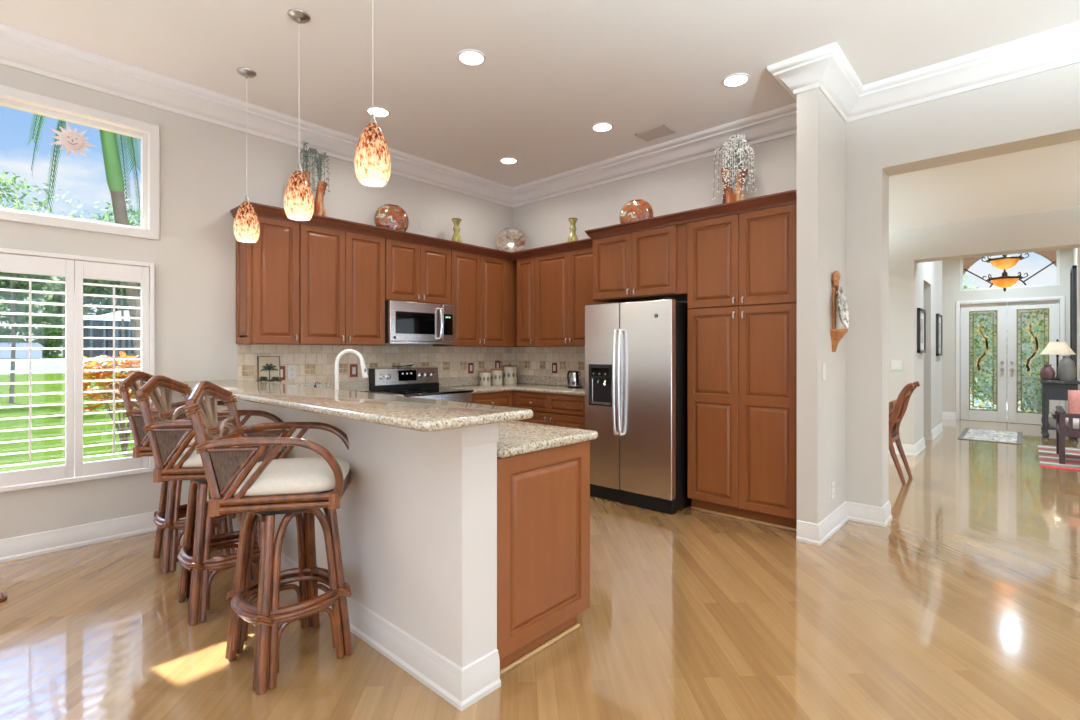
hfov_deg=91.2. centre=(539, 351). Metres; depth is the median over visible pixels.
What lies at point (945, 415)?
baseboard
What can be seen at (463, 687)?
baseboard
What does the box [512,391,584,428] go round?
base cabinet
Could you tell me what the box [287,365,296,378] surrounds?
outlet plate
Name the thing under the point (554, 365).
switch plate
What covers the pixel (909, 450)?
baseboard
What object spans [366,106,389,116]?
recessed light
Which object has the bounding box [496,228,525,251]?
decorative plate
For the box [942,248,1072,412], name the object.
wall
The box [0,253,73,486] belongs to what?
plantation shutter
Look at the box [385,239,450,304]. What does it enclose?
upper cabinet
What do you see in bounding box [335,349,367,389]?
kitchen faucet
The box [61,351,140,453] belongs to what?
shrub
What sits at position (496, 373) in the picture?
canister
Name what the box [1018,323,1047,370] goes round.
tree
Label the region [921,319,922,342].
print
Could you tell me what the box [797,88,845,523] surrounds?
wall
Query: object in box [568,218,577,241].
bottle vase
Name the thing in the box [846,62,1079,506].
wall
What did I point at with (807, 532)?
baseboard
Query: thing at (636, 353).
refrigerator
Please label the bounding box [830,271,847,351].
wall bracket
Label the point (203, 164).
wall
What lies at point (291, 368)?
socket
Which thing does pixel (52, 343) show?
bush
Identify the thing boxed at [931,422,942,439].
baseboard
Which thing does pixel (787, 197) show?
crown molding
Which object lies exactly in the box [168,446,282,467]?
cushion
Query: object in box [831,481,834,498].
outlet plate
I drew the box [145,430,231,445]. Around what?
cushion
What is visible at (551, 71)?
ceiling
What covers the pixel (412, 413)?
countertop
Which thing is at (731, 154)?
potted plant
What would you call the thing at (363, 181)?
diffuser
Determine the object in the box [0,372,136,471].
lawn
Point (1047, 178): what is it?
ceiling
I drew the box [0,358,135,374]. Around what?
lake
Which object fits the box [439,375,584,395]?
countertop
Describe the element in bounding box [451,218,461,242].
bottle vase
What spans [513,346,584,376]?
tiled wall
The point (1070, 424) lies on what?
cushion
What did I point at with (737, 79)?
recessed light
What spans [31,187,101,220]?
tree
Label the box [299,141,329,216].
vase
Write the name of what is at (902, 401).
dining chair
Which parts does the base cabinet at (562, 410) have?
drawer, door, drawer, door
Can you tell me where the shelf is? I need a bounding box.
[830,329,847,351]
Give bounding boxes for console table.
[1039,378,1079,439]
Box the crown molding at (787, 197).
[585,190,796,239]
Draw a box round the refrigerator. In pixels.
[585,298,691,514]
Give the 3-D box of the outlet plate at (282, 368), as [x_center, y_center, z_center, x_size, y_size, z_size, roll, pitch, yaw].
[-2.221,0.182,4.532,0.011,0.122,0.078,0,0,43]
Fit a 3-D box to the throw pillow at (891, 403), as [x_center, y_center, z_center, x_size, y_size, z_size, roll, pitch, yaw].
[3.596,0.653,5.455,0.135,0.312,0.380,0,0,43]
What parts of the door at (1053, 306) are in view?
pane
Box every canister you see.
[479,369,490,384]
[491,367,502,384]
[503,364,516,383]
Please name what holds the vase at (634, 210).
on the cabinet dust top
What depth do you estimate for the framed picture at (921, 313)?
7.00 m
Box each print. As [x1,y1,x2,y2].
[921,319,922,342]
[939,323,940,347]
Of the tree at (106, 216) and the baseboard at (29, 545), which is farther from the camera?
the tree at (106, 216)
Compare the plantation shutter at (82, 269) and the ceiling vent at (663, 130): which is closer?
the plantation shutter at (82, 269)
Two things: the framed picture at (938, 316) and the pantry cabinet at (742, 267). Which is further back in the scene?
the framed picture at (938, 316)
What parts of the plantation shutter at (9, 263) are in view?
tilt rod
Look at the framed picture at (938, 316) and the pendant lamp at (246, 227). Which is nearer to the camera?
the pendant lamp at (246, 227)
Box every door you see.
[960,302,1006,421]
[1007,300,1059,424]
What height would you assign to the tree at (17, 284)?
31.527 m
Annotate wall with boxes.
[0,64,512,539]
[203,396,496,667]
[238,344,512,383]
[513,134,796,302]
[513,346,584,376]
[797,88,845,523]
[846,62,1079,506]
[889,228,941,444]
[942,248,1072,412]
[963,250,1056,275]
[1073,248,1079,389]
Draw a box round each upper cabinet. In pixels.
[236,216,298,344]
[297,223,384,345]
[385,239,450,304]
[433,250,506,346]
[506,260,516,346]
[517,257,540,346]
[535,247,606,346]
[593,223,687,302]
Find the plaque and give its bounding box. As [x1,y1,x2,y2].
[256,356,281,383]
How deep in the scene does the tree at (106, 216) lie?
15.90 m
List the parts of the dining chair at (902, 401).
seat rail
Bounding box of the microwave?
[385,300,454,343]
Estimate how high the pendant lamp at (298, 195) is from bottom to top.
1.200 m
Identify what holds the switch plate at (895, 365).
attached to the wall at (913, 285)
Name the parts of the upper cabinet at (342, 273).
door, door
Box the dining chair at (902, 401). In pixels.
[889,381,919,485]
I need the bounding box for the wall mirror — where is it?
[1070,265,1076,379]
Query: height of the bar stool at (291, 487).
1.191 m
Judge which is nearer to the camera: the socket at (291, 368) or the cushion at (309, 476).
the cushion at (309, 476)
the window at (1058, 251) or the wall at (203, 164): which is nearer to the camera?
the wall at (203, 164)
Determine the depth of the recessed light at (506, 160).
5.49 m
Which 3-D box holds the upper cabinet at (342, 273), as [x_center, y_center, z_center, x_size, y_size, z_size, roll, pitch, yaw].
[-1.814,-0.569,4.737,0.358,1.013,0.787,0,0,43]
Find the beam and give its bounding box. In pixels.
[914,207,1079,262]
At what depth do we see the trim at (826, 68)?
3.90 m
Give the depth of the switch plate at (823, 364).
3.68 m
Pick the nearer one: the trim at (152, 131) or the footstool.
the footstool
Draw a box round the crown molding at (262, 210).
[230,202,592,260]
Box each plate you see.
[280,366,284,379]
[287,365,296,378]
[350,364,357,376]
[468,363,473,372]
[495,361,499,367]
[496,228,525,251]
[552,363,556,372]
[822,363,825,380]
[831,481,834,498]
[836,286,848,328]
[891,360,901,369]
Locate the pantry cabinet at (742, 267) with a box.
[688,203,796,531]
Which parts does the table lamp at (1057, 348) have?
lamp shade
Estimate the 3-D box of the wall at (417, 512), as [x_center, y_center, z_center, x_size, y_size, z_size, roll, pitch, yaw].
[-1.400,0.784,3.102,3.180,1.052,0.175,0,0,43]
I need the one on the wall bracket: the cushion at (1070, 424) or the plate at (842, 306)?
the plate at (842, 306)
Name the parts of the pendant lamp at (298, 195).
lamp shade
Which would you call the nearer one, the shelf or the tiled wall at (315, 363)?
the shelf
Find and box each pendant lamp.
[233,67,259,242]
[284,9,313,220]
[354,0,390,186]
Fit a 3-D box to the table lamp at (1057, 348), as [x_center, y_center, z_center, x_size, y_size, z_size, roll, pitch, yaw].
[8.130,0.117,8.311,0.410,0.645,0.410,0,0,43]
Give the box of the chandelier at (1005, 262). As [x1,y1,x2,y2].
[981,253,1028,291]
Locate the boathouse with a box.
[0,342,44,357]
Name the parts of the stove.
trim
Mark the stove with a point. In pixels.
(417, 382)
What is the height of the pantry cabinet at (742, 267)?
2.395 m
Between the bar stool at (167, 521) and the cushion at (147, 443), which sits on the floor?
the bar stool at (167, 521)
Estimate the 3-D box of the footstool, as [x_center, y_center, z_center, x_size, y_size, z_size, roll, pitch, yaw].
[-3.037,1.087,2.607,0.350,0.445,0.580,0,0,43]
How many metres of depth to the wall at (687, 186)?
5.22 m
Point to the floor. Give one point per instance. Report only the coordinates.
(965, 605)
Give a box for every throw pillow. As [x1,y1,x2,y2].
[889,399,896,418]
[1068,390,1079,413]
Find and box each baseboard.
[0,511,185,562]
[216,522,500,710]
[796,500,891,545]
[889,437,925,455]
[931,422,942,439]
[942,412,955,419]
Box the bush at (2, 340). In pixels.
[0,334,23,343]
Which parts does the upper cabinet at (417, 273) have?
door, door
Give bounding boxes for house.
[83,311,134,357]
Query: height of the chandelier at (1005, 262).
1.200 m
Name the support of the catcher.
hanging from the wall at (203, 164)
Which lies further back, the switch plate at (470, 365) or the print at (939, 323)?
the print at (939, 323)
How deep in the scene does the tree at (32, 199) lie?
16.38 m
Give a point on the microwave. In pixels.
(405, 322)
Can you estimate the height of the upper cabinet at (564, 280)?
1.013 m
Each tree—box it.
[0,170,51,402]
[0,183,33,209]
[0,272,64,357]
[6,276,123,356]
[27,114,140,383]
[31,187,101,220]
[85,279,140,315]
[90,199,140,398]
[963,274,996,386]
[970,358,1041,412]
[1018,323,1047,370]
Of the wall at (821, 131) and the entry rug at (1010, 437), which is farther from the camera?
the entry rug at (1010, 437)
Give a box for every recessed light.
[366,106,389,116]
[457,49,485,65]
[499,157,517,163]
[591,122,612,131]
[722,73,749,86]
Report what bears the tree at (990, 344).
on the driveway
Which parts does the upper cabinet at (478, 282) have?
door, door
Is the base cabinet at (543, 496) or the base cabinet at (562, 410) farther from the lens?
the base cabinet at (562, 410)
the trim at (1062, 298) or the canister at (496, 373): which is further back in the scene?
the trim at (1062, 298)
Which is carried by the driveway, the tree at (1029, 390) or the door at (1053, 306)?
the tree at (1029, 390)
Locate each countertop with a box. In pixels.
[180,380,532,431]
[286,381,597,457]
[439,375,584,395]
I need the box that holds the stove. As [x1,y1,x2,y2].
[369,366,473,402]
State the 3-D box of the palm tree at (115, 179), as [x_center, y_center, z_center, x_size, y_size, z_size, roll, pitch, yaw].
[-7.615,-2.364,9.343,2.747,7.619,2.474,0,0,43]
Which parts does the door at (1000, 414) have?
pane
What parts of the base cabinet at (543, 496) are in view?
shoe moulding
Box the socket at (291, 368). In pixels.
[290,367,293,376]
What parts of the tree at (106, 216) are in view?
crown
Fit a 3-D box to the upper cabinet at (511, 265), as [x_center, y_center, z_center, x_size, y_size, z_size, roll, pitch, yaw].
[-0.361,-0.569,6.354,0.309,1.013,0.414,0,0,43]
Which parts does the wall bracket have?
post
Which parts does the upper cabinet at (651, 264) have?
door, door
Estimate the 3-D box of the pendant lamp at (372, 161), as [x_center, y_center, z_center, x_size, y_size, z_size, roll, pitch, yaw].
[-0.791,-1.395,2.502,0.166,1.190,0.166,0,0,43]
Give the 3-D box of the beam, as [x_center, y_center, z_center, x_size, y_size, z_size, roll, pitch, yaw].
[7.481,-1.710,4.330,7.240,1.100,0.300,0,0,43]
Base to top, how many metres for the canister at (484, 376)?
0.185 m
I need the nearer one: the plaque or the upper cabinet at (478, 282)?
the plaque
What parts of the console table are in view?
leg, leg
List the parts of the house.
post, post, post, post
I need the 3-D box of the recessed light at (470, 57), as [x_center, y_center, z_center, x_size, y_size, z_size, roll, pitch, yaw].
[-0.463,-1.986,3.576,0.196,0.008,0.196,0,0,43]
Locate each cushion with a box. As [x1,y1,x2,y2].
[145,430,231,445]
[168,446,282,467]
[225,457,349,496]
[1065,418,1078,429]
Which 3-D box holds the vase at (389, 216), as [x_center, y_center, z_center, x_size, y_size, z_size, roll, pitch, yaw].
[-1.435,-1.278,5.120,0.330,0.279,0.150,0,0,-27]
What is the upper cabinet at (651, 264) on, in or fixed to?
attached to the wall at (687, 186)
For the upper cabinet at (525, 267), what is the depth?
5.97 m
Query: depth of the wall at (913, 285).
6.83 m
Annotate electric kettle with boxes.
[567,370,582,388]
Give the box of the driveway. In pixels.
[970,369,1040,412]
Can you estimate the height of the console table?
0.870 m
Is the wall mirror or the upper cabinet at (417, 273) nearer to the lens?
the upper cabinet at (417, 273)
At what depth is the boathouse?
122.70 m
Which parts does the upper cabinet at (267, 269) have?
panel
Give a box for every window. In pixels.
[0,98,146,229]
[960,250,1059,290]
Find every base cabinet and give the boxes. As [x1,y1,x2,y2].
[471,391,511,406]
[497,440,589,675]
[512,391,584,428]
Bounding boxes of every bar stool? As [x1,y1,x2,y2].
[117,371,235,573]
[135,375,286,625]
[184,381,352,694]
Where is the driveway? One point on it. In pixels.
(977, 403)
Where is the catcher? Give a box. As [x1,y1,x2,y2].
[49,123,94,158]
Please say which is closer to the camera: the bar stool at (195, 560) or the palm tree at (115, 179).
the bar stool at (195, 560)
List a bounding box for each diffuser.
[289,216,308,219]
[361,179,384,184]
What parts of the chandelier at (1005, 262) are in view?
stem, lamp shade, lamp shade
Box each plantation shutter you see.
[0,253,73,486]
[74,260,149,476]
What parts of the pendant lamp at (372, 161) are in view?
lamp shade, cord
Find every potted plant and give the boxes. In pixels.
[712,134,756,203]
[1048,411,1055,427]
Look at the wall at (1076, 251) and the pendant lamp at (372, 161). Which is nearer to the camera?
the pendant lamp at (372, 161)
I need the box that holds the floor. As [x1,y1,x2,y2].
[0,419,1079,719]
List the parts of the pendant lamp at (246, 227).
lamp shade, cord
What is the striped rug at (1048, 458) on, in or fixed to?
on the floor
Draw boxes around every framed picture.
[917,308,925,352]
[936,314,941,355]
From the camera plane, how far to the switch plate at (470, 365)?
6.08 m
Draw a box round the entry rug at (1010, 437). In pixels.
[957,428,1022,444]
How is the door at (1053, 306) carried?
in the wall at (951, 293)
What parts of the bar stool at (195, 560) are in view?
post, crest rail, woven panel, rail, leg, post, arm, leg, seat frame, arm, leg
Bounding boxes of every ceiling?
[0,0,1079,186]
[889,140,1079,230]
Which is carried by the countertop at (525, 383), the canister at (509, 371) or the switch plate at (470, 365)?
the canister at (509, 371)
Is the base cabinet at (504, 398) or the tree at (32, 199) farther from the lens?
the tree at (32, 199)
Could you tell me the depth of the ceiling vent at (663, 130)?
4.80 m
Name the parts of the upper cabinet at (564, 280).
door, door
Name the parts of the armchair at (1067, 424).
leg, armrest, leg, seat rail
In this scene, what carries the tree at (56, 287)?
on the bank
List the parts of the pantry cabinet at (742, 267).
door, door, shoe moulding, door, door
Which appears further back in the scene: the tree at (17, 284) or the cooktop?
the tree at (17, 284)
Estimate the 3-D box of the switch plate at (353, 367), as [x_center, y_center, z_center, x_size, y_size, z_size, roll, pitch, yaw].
[-1.768,0.177,5.026,0.011,0.122,0.078,0,0,43]
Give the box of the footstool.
[0,593,6,601]
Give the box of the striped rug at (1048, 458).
[1038,445,1079,470]
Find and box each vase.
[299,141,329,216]
[374,204,408,231]
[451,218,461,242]
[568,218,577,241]
[619,199,652,223]
[1040,364,1054,380]
[1058,356,1075,380]
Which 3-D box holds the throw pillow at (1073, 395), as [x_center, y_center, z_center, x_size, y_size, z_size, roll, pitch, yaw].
[6.629,0.638,6.403,0.340,0.340,0.120,0,0,43]
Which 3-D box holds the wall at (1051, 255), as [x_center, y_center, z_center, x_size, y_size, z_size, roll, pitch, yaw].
[9.826,-0.640,10.697,6.000,4.100,0.250,0,0,43]
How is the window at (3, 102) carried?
in the wall at (203, 164)
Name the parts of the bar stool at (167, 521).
post, crest rail, woven panel, arm, leg, seat frame, leg, woven panel, arm, leg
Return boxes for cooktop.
[372,387,473,395]
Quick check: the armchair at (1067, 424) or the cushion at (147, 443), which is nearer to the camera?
the cushion at (147, 443)
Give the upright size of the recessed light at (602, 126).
0.008 m
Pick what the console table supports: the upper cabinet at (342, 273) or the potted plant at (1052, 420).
the potted plant at (1052, 420)
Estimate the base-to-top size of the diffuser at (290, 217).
0.004 m
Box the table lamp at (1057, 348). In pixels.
[1040,339,1075,379]
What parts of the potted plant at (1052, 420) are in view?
pot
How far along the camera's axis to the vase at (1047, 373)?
8.11 m
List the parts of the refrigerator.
control panel, door, handle, handle, door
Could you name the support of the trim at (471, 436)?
attached to the wall at (417, 512)
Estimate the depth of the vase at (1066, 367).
7.96 m
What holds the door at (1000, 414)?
in the wall at (951, 293)
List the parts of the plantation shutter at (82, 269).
tilt rod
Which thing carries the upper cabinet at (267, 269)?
attached to the wall at (203, 164)
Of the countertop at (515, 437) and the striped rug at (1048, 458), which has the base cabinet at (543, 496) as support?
the countertop at (515, 437)
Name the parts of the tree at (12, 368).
crown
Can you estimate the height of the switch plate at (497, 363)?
0.122 m
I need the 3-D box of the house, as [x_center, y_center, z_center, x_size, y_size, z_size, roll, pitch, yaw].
[-113.866,-4.870,143.969,13.500,12.600,18.000,0,0,43]
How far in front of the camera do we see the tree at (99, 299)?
148.99 m
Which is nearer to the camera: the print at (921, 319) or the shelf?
the shelf
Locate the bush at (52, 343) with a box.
[32,327,64,357]
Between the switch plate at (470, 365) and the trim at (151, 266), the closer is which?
the trim at (151, 266)
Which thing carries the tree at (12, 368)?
on the lawn
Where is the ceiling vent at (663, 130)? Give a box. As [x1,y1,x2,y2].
[635,125,675,140]
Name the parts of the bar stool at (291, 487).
post, crest rail, rail, woven panel, leg, post, woven panel, leg, arm, seat frame, arm, leg, leg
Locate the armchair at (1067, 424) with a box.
[1056,406,1079,463]
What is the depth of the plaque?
4.44 m
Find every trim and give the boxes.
[0,21,1079,207]
[0,85,159,239]
[0,248,154,491]
[460,423,498,447]
[956,296,1064,419]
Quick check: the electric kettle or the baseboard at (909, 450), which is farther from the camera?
the baseboard at (909, 450)
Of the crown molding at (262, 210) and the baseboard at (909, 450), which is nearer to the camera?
the crown molding at (262, 210)

